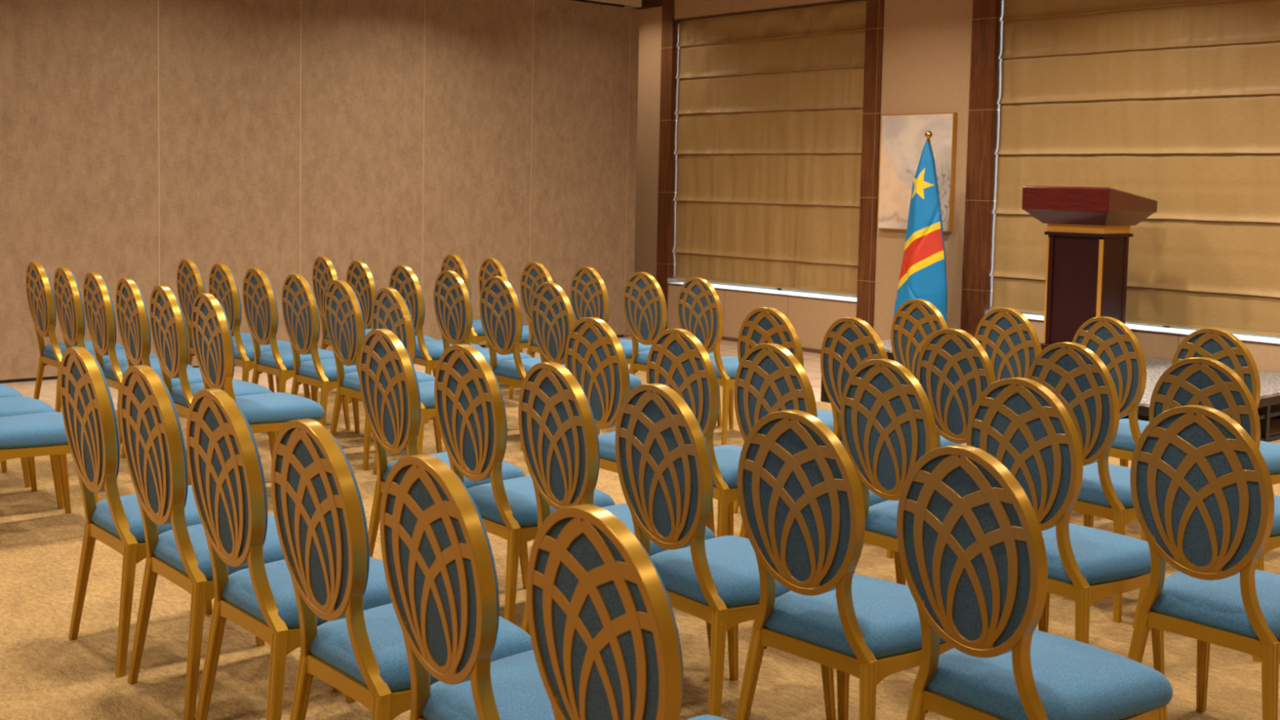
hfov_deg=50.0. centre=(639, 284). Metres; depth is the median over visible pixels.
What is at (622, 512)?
seat cushion
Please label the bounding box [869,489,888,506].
seat cushion
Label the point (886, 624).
seat cushion
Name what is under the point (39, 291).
banquet chair
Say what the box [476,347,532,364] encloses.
seat cushion
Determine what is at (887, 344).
stage platform
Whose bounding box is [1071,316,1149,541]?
banquet chair
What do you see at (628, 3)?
trim
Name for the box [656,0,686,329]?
pillar
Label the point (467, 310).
cushion
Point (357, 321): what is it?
cushion
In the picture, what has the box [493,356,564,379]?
seat cushion
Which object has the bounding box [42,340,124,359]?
seat cushion
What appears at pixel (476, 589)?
cushion
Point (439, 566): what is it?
banquet chair
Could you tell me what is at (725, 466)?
seat cushion
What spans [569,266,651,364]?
banquet chair
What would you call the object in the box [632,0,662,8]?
trim
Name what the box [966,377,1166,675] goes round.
banquet chair
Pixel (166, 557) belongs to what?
seat cushion
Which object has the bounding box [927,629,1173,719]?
seat cushion
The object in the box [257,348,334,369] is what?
seat cushion
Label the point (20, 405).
seat cushion
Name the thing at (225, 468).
banquet chair
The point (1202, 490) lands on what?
banquet chair
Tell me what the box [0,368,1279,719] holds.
floor
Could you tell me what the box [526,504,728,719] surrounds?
banquet chair
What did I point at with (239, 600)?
seat cushion
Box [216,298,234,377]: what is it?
cushion
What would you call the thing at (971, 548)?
banquet chair
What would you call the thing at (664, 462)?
banquet chair
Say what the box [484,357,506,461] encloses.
cushion
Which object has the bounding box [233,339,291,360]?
seat cushion
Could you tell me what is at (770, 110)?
blind
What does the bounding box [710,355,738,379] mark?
seat cushion
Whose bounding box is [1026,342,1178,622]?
banquet chair
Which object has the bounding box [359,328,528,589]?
banquet chair
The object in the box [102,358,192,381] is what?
seat cushion
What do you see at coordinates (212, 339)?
banquet chair
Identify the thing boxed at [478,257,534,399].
banquet chair
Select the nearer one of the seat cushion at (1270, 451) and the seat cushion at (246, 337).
the seat cushion at (1270, 451)
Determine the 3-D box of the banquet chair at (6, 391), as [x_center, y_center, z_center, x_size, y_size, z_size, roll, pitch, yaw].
[-3.267,0.482,6.588,0.535,0.980,0.450,-2,5,-39]
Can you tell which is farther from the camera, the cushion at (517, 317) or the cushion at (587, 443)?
the cushion at (517, 317)
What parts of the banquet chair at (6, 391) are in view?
leg, leg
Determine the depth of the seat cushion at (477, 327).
10.08 m
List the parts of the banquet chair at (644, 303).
leg, seat frame, panel, frame, leg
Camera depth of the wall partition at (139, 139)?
11.35 m
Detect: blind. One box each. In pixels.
[673,0,866,295]
[991,0,1279,337]
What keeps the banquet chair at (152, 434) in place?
on the floor at (45, 674)
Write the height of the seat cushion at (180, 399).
0.090 m
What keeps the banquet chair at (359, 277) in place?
on the floor at (45, 674)
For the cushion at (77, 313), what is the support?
on the banquet chair at (68, 302)
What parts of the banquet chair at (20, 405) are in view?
leg, leg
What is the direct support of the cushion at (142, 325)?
on the banquet chair at (132, 316)
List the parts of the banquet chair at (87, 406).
leg, panel, frame, seat frame, leg, leg, leg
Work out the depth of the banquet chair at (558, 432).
4.11 m
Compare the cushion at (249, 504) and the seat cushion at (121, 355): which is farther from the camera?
the seat cushion at (121, 355)
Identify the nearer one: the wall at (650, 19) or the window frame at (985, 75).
the window frame at (985, 75)
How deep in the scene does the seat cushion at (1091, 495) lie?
5.00 m
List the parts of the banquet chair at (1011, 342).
panel, frame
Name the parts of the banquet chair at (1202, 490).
leg, panel, frame, leg, seat frame, leg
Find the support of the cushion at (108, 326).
on the banquet chair at (99, 308)
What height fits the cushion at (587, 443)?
0.426 m
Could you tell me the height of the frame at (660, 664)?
0.426 m
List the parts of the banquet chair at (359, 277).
leg, panel, frame, leg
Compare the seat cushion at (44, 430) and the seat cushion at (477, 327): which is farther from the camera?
the seat cushion at (477, 327)
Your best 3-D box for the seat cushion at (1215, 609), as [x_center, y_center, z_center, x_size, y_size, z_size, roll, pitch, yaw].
[1.643,0.847,3.737,0.432,0.090,0.449,-2,5,-40]
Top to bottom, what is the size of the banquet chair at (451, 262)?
0.980 m
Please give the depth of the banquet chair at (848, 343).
5.80 m
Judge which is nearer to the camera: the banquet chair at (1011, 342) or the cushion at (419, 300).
the banquet chair at (1011, 342)
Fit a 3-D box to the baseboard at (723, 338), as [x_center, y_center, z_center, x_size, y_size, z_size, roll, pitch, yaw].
[1.115,0.564,13.382,0.010,0.036,2.540,-2,5,-41]
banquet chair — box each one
[0,383,31,488]
[0,395,64,508]
[0,411,98,513]
[25,262,124,412]
[53,266,157,412]
[59,346,265,677]
[83,272,192,445]
[115,278,203,458]
[120,364,340,719]
[149,285,275,485]
[176,258,274,392]
[186,388,391,719]
[191,293,324,434]
[208,263,310,399]
[242,268,350,438]
[271,418,533,719]
[281,274,359,433]
[312,256,371,392]
[324,280,442,470]
[346,260,436,403]
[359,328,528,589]
[371,287,436,474]
[379,453,555,719]
[388,265,482,423]
[433,270,532,382]
[434,344,614,623]
[440,254,522,352]
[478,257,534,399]
[479,275,564,451]
[518,361,715,656]
[520,262,553,391]
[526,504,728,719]
[530,282,641,435]
[564,316,715,535]
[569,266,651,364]
[615,383,835,719]
[622,271,721,426]
[646,328,742,537]
[676,277,738,444]
[733,306,833,513]
[733,342,906,585]
[735,409,954,719]
[820,317,962,558]
[840,358,937,573]
[890,298,948,378]
[896,444,1173,719]
[916,328,995,448]
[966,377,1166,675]
[974,307,1097,462]
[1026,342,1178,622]
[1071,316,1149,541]
[1128,404,1279,719]
[1132,357,1279,662]
[1171,328,1279,484]
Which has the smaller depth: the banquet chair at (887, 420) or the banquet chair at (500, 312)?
the banquet chair at (887, 420)
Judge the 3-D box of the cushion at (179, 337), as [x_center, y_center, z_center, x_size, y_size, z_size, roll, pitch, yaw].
[-2.279,0.231,6.709,0.080,0.426,0.348,-2,5,-39]
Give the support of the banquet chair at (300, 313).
on the floor at (45, 674)
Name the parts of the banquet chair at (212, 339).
panel, frame, seat frame, leg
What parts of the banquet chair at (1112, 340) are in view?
panel, frame, seat frame, leg, leg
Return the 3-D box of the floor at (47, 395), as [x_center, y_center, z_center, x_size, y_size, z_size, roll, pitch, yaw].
[0.352,1.300,4.562,14.050,0.200,16.600,-2,5,-41]
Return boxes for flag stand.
[893,130,946,324]
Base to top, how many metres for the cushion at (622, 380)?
0.426 m
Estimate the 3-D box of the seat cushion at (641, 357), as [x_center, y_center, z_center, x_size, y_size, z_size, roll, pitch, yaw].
[0.229,0.460,8.717,0.432,0.090,0.449,-2,5,-41]
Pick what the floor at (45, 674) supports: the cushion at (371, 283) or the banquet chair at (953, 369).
the banquet chair at (953, 369)
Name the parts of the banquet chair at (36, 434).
seat frame, leg, leg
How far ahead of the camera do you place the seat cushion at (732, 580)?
3.76 m
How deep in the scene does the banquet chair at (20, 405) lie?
6.20 m
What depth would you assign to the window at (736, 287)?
13.25 m
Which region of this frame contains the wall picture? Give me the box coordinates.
[877,112,957,231]
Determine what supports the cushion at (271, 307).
on the banquet chair at (260, 302)
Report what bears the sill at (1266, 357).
attached to the window frame at (985, 75)
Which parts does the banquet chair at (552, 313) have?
panel, frame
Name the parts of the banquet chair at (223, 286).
panel, frame, seat frame, leg, leg, leg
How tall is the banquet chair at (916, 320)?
0.980 m
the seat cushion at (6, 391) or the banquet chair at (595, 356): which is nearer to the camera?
the banquet chair at (595, 356)
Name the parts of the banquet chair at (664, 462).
panel, frame, seat frame, leg, leg, leg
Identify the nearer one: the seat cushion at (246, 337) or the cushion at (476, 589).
the cushion at (476, 589)
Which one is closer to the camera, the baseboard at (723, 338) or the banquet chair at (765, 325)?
the banquet chair at (765, 325)
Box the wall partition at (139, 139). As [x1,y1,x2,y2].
[0,0,639,383]
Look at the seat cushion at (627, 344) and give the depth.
9.00 m
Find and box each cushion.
[0,383,22,397]
[0,395,55,417]
[0,411,68,449]
[42,266,56,328]
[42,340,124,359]
[71,271,84,337]
[89,349,157,364]
[89,352,119,478]
[91,484,201,542]
[101,276,116,345]
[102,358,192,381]
[134,282,151,354]
[153,513,284,580]
[154,367,203,388]
[155,372,187,506]
[170,289,188,368]
[170,379,272,407]
[191,332,252,347]
[194,262,205,293]
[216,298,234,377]
[222,556,391,628]
[228,268,241,325]
[231,397,267,546]
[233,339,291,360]
[235,391,324,424]
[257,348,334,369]
[265,274,278,334]
[297,358,357,381]
[305,279,319,343]
[310,603,533,691]
[324,328,371,338]
[328,431,369,595]
[341,370,435,391]
[350,286,364,337]
[364,335,435,342]
[366,265,377,293]
[382,451,524,488]
[400,295,416,364]
[400,340,421,435]
[413,272,425,324]
[415,339,482,359]
[417,380,435,408]
[422,649,555,719]
[453,472,499,652]
[461,259,471,299]
[462,279,472,333]
[467,475,614,527]
[470,320,484,335]
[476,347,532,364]
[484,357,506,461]
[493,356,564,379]
[511,286,522,341]
[520,325,528,342]
[532,338,537,346]
[575,378,599,487]
[598,431,616,462]
[601,278,609,322]
[601,502,715,555]
[614,333,630,391]
[618,338,651,358]
[629,373,641,390]
[635,350,714,364]
[650,535,791,607]
[687,714,728,719]
[709,356,719,416]
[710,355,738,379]
[712,444,742,488]
[764,573,945,658]
[817,408,833,431]
[840,435,962,447]
[865,500,898,538]
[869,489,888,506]
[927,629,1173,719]
[1041,523,1166,585]
[1077,462,1133,508]
[1111,418,1149,451]
[1151,569,1279,639]
[1258,440,1279,474]
[1269,494,1279,536]
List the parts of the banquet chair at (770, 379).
leg, panel, frame, leg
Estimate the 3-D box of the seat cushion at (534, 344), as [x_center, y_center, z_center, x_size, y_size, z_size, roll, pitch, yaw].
[-0.489,0.386,9.532,0.432,0.090,0.449,-2,5,-39]
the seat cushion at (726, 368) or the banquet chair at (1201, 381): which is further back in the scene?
the seat cushion at (726, 368)
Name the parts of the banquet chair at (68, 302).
panel, frame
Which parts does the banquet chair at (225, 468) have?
leg, panel, frame, seat frame, leg, leg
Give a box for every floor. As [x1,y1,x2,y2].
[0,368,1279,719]
[1,335,1279,444]
[108,347,1277,441]
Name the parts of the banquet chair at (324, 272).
leg, panel, frame, seat frame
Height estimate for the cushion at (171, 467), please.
0.426 m
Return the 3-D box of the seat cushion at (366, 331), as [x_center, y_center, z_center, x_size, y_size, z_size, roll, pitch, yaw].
[-1.960,0.344,9.697,0.432,0.090,0.449,-2,5,-37]
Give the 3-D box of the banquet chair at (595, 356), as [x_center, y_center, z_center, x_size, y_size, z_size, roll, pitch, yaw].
[-0.013,0.613,5.712,0.535,0.980,0.450,-2,5,-40]
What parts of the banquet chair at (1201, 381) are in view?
leg, panel, frame, leg, seat frame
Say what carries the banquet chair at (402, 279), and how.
on the floor at (45, 674)
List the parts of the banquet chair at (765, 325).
leg, panel, frame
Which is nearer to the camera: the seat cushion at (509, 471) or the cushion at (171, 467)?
the cushion at (171, 467)
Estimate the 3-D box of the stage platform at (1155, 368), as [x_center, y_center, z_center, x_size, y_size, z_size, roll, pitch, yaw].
[3.366,0.776,9.175,2.110,0.310,1.680,-2,5,-41]
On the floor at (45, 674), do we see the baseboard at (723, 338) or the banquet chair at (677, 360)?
the banquet chair at (677, 360)
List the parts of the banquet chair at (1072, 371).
panel, frame, leg, seat frame, leg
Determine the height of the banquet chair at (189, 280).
0.980 m
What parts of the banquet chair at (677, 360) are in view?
panel, frame, leg, seat frame, leg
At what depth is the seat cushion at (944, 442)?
5.86 m
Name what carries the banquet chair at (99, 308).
on the floor at (45, 674)
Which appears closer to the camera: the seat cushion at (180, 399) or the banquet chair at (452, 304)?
the seat cushion at (180, 399)
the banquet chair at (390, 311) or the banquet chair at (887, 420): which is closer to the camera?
the banquet chair at (887, 420)
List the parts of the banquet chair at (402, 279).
panel, frame, seat frame, leg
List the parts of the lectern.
moulding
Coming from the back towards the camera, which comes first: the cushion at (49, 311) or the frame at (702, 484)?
the cushion at (49, 311)
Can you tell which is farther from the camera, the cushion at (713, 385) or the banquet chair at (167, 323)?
the banquet chair at (167, 323)
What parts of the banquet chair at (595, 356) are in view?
panel, frame, seat frame, leg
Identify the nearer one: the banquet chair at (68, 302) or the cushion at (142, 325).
the cushion at (142, 325)
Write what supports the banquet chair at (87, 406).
on the floor at (45, 674)
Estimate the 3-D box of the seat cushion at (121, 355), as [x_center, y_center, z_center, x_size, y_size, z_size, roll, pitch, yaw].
[-3.070,0.438,8.064,0.432,0.090,0.449,-2,5,-40]
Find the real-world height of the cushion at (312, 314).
0.426 m
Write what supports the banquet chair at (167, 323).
on the floor at (45, 674)
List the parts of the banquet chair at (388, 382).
leg, seat frame, panel, frame, leg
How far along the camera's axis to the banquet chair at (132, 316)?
7.09 m
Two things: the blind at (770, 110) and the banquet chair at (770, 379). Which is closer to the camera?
the banquet chair at (770, 379)
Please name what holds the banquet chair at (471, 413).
on the floor at (45, 674)
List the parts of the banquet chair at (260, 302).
leg, panel, frame, seat frame, leg, leg, leg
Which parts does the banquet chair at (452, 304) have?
panel, frame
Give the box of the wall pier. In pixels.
[873,0,973,340]
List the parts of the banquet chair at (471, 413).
panel, frame, seat frame, leg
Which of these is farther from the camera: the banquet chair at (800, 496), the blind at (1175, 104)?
the blind at (1175, 104)
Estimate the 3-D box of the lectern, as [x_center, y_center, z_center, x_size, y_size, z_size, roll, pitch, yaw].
[3.251,-0.076,10.008,0.665,1.264,0.695,-2,5,-41]
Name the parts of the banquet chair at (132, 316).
leg, panel, frame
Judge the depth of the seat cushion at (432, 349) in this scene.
8.68 m
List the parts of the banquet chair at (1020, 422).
panel, frame, leg, leg, seat frame, leg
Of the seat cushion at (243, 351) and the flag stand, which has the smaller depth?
the seat cushion at (243, 351)
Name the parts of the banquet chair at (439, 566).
seat frame, panel, frame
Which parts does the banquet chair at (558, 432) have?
leg, panel, frame, leg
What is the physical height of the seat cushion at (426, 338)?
0.090 m
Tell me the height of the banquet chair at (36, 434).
0.980 m
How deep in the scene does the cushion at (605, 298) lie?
8.81 m
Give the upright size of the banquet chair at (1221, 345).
0.980 m
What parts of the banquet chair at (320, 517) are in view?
leg, panel, frame, seat frame, leg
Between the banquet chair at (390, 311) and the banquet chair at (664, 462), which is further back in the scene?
the banquet chair at (390, 311)
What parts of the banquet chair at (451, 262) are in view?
panel, frame, leg, seat frame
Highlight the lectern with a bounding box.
[1022,186,1157,350]
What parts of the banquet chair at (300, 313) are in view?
leg, panel, frame, seat frame, leg, leg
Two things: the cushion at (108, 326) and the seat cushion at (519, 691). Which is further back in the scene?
the cushion at (108, 326)
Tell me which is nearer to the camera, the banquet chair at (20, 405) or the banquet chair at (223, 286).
the banquet chair at (20, 405)
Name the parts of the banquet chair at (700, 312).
panel, frame, seat frame, leg, leg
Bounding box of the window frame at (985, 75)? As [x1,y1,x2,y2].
[960,0,1003,337]
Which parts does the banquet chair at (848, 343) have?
panel, frame, leg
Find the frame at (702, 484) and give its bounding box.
[691,410,713,511]
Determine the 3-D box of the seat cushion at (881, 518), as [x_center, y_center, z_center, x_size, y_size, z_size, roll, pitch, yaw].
[0.993,0.774,4.570,0.432,0.090,0.449,-2,5,-39]
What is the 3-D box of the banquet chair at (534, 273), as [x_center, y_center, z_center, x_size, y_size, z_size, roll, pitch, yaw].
[-0.528,0.330,9.496,0.535,0.980,0.450,-2,5,-39]
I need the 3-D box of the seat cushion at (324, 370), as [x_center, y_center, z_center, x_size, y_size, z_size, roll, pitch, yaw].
[-1.703,0.478,7.897,0.432,0.090,0.449,-2,5,-40]
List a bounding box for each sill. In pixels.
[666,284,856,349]
[1029,320,1279,411]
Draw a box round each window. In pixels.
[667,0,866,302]
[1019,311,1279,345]
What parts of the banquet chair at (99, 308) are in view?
panel, frame, seat frame, leg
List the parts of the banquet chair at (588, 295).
panel, frame, seat frame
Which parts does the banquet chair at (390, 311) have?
leg, panel, frame, leg, seat frame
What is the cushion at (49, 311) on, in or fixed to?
on the banquet chair at (39, 291)
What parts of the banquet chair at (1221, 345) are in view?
panel, frame, seat frame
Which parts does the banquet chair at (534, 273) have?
leg, panel, seat frame, frame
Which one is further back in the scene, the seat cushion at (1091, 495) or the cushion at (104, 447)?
the seat cushion at (1091, 495)
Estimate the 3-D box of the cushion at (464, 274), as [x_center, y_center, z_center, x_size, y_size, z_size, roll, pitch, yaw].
[-1.340,0.003,10.147,0.080,0.426,0.348,-2,5,-37]
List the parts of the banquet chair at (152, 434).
leg, panel, frame, seat frame, leg, leg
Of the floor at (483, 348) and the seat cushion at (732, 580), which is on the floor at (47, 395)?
the floor at (483, 348)
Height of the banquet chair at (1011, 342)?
0.980 m
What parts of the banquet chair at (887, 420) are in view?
seat frame, panel, frame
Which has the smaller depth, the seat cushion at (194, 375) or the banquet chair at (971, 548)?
the banquet chair at (971, 548)
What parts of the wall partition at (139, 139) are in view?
partition panel, partition panel, partition panel, partition panel, partition panel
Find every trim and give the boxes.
[588,0,641,8]
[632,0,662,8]
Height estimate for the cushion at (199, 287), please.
0.426 m
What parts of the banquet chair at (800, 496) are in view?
leg, panel, frame, leg, seat frame, leg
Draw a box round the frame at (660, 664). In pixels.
[636,538,683,712]
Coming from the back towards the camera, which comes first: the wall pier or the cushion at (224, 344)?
the wall pier
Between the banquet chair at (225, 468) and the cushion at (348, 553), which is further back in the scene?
the banquet chair at (225, 468)
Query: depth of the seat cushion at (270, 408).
6.37 m
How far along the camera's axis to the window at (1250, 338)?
10.28 m
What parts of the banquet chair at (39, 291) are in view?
panel, leg, frame, seat frame, leg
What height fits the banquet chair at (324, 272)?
0.980 m
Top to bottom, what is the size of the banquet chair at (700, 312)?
0.980 m
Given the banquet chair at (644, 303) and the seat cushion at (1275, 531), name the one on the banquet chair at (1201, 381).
the seat cushion at (1275, 531)
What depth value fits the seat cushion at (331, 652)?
3.15 m
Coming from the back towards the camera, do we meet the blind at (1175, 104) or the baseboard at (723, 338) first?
the baseboard at (723, 338)
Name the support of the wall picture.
attached to the wall pier
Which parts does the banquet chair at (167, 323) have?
panel, frame, seat frame, leg, leg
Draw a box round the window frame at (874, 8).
[856,0,884,328]
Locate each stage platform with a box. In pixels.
[881,339,894,360]
[1119,357,1279,442]
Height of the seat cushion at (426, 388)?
0.090 m
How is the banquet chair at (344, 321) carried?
on the floor at (45, 674)
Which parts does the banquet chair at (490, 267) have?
panel, frame, leg, seat frame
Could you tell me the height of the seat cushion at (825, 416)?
0.090 m
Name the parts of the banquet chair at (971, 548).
leg, panel, frame, seat frame, leg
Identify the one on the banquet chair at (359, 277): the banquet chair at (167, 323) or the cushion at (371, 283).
the cushion at (371, 283)
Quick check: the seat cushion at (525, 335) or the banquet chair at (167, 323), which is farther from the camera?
the seat cushion at (525, 335)
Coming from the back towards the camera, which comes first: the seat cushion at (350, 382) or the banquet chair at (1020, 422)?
the seat cushion at (350, 382)
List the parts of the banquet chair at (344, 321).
leg, panel, frame, seat frame, leg, leg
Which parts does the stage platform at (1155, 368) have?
brace frame, leg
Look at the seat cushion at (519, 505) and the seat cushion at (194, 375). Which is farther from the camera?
the seat cushion at (194, 375)
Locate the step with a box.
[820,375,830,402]
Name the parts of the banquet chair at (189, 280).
panel, leg, frame, seat frame, leg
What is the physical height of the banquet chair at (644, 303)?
0.980 m
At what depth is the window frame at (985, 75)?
11.35 m
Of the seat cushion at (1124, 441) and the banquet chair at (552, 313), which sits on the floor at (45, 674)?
the banquet chair at (552, 313)
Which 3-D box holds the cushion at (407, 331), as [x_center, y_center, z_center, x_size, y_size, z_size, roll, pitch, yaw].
[-1.211,0.241,6.869,0.080,0.426,0.348,-2,5,-38]
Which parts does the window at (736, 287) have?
sill, frame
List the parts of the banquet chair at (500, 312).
panel, frame, seat frame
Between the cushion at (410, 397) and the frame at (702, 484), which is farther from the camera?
the cushion at (410, 397)
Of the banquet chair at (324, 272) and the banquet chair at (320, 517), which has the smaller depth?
the banquet chair at (320, 517)
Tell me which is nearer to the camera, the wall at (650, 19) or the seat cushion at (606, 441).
the seat cushion at (606, 441)
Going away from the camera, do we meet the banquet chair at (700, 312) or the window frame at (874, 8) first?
the banquet chair at (700, 312)
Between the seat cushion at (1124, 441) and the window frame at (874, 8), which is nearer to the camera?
the seat cushion at (1124, 441)
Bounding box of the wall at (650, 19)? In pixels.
[634,0,841,279]
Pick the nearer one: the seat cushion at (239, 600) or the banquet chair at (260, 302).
the seat cushion at (239, 600)
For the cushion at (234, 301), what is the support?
on the banquet chair at (223, 286)
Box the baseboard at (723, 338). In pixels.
[666,328,821,353]
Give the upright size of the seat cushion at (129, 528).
0.090 m
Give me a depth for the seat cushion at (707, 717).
2.71 m

